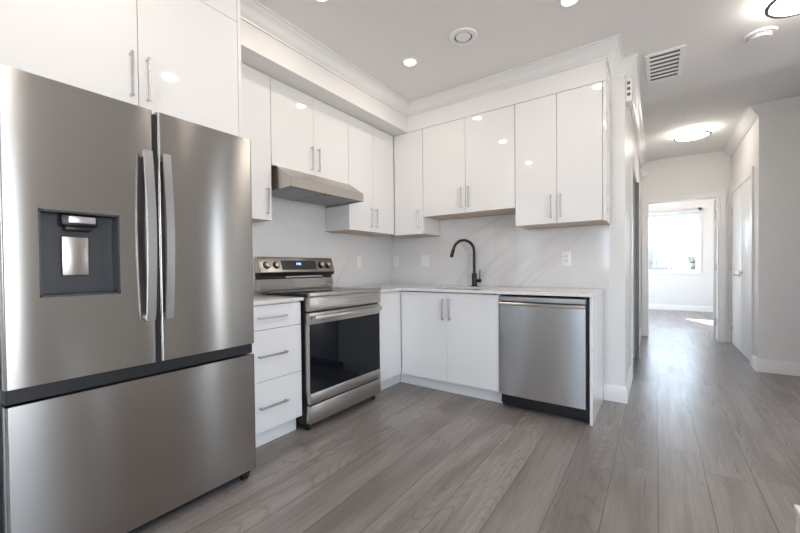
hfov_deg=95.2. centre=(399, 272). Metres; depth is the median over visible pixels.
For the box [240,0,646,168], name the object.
trim
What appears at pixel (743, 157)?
wall
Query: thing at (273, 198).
wall
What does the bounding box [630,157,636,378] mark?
trim
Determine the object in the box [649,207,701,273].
window
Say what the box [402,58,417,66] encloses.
recessed light
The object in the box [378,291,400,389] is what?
base cabinet
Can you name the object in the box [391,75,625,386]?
wall
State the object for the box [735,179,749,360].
door
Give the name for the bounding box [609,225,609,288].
trim
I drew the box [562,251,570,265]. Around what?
wall outlet
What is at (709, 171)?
wall
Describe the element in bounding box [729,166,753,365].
trim
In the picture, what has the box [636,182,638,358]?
trim
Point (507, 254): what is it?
backsplash
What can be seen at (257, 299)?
countertop
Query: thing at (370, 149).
upper cabinet
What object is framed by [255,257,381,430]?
range
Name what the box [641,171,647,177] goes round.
wall sensor
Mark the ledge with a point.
(796, 507)
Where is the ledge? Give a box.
[794,504,799,532]
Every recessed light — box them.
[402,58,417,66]
[559,0,578,6]
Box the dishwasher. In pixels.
[499,294,589,421]
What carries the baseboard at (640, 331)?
attached to the wall at (631, 147)
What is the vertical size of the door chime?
0.175 m
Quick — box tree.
[687,254,695,269]
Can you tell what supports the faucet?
on the countertop at (575, 292)
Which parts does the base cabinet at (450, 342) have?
door, handle, door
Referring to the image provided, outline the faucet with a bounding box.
[450,239,481,285]
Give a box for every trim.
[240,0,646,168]
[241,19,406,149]
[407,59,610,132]
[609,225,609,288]
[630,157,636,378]
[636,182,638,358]
[642,191,725,342]
[723,96,799,155]
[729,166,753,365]
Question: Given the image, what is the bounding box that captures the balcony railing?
[649,258,695,269]
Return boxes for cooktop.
[262,287,380,297]
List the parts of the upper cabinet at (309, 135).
door, handle, handle, door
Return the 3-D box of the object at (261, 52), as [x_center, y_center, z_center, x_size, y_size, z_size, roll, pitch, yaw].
[-0.563,-1.505,3.147,0.480,0.250,2.225,0,1,35]
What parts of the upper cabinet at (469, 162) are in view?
door, handle, door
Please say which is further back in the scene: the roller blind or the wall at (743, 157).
the roller blind
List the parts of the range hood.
filter frame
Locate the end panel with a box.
[590,292,602,425]
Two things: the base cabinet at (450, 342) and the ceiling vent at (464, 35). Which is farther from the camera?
the base cabinet at (450, 342)
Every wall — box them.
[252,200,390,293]
[260,197,390,293]
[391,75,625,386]
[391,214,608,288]
[626,106,640,380]
[640,150,730,342]
[649,198,716,305]
[731,121,755,355]
[755,109,799,362]
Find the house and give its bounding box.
[649,248,679,269]
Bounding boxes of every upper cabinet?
[0,0,242,137]
[241,63,271,222]
[270,77,348,183]
[325,115,393,235]
[394,129,439,237]
[423,105,515,219]
[515,80,610,228]
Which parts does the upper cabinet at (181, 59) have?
door, handle, handle, door, panel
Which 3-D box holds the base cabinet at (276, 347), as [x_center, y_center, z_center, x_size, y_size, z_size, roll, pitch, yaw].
[-1.003,0.633,2.414,0.593,0.883,0.449,0,1,35]
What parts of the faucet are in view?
spout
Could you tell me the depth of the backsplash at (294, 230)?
3.32 m
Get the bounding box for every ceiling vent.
[449,27,476,44]
[645,44,685,83]
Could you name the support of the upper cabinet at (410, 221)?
attached to the wall at (614, 298)
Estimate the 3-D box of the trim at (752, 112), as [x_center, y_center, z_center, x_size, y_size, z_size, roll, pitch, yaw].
[5.006,-1.644,3.684,2.445,0.097,1.760,0,1,35]
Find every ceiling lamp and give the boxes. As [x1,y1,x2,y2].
[674,127,711,141]
[764,0,799,18]
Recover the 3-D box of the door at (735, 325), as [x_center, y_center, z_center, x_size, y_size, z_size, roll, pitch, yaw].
[4.381,-0.048,4.778,0.097,2.050,0.671,0,1,35]
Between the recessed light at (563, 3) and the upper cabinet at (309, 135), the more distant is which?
the upper cabinet at (309, 135)
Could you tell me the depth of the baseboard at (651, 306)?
8.68 m
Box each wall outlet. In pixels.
[394,256,398,266]
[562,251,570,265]
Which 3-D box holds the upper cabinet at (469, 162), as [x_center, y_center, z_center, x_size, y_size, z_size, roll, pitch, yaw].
[0.672,-0.967,3.406,0.893,0.853,0.365,0,1,35]
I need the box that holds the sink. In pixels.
[425,289,496,294]
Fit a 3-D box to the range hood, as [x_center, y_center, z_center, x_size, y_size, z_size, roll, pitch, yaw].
[-0.719,-0.671,2.922,0.464,0.176,0.758,0,1,35]
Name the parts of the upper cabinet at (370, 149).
door, handle, door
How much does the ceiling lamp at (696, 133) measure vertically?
0.089 m
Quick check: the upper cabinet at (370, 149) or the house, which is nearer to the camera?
the upper cabinet at (370, 149)
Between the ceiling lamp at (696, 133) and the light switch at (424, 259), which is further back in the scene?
the ceiling lamp at (696, 133)
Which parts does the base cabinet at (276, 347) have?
handle, handle, handle, drawer, drawer, drawer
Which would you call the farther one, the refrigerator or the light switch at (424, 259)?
the light switch at (424, 259)
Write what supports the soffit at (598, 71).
attached to the wall at (614, 298)
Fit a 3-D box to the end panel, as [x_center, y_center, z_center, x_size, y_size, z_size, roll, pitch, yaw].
[1.475,0.604,2.734,0.018,0.883,0.597,0,1,35]
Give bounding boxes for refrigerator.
[0,64,255,532]
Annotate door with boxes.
[713,199,716,338]
[730,186,740,351]
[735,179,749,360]
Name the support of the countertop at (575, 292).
on the base cabinet at (390, 314)
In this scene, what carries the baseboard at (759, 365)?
attached to the wall at (777, 301)
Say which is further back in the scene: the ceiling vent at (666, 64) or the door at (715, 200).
the door at (715, 200)
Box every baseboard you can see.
[603,366,631,403]
[639,327,641,345]
[649,304,712,311]
[751,355,799,375]
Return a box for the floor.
[133,309,799,532]
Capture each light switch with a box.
[357,256,361,267]
[420,255,428,265]
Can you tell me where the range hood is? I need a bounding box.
[271,165,362,207]
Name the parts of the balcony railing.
rail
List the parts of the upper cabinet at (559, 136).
door, handle, door, cabinet side panel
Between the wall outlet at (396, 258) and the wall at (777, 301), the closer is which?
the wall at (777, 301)
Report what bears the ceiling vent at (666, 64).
in the ceiling
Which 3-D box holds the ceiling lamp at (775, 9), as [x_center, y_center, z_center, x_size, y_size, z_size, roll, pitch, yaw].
[2.357,-1.599,2.111,0.358,0.089,0.358,0,1,35]
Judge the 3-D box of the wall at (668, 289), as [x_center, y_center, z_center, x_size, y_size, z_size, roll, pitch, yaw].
[6.662,-0.438,8.786,3.840,2.690,0.150,0,1,35]
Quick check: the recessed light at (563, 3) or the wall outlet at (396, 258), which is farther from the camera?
the wall outlet at (396, 258)
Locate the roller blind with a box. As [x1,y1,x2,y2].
[649,209,698,217]
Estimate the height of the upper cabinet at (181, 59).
2.687 m
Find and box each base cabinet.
[252,301,301,447]
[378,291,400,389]
[400,288,505,402]
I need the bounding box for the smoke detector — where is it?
[743,26,777,43]
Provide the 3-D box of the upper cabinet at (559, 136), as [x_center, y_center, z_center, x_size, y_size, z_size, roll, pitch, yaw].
[1.309,-0.887,2.960,0.659,1.014,0.365,0,1,35]
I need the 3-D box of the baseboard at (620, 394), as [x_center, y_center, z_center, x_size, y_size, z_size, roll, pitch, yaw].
[1.947,0.968,3.245,0.165,0.130,0.765,0,1,35]
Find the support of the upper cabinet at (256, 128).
attached to the wall at (273, 198)
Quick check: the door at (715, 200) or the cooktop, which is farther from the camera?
the door at (715, 200)
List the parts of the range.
control panel, vent trim, panel, oven door, storage drawer, glass, panel moulding, handle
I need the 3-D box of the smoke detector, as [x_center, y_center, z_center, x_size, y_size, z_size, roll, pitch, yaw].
[2.493,-1.631,2.528,0.176,0.039,0.176,0,1,35]
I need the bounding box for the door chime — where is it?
[626,78,632,106]
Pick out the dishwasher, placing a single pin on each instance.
(545, 340)
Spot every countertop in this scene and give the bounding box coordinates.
[253,294,303,305]
[357,284,603,296]
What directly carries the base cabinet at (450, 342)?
on the floor
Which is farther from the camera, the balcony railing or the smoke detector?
the balcony railing
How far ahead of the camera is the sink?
3.17 m
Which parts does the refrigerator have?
dispenser spout, door, freezer drawer, handle, handle, door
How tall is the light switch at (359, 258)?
0.122 m
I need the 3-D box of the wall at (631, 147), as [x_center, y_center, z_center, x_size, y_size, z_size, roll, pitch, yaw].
[2.744,-0.335,4.366,0.120,2.690,3.290,0,1,35]
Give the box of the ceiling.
[256,0,799,160]
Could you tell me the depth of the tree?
17.28 m
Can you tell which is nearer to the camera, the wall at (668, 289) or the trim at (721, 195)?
the trim at (721, 195)
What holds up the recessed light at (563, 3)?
in the ceiling
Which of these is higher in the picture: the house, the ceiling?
the ceiling
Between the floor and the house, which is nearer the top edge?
the house

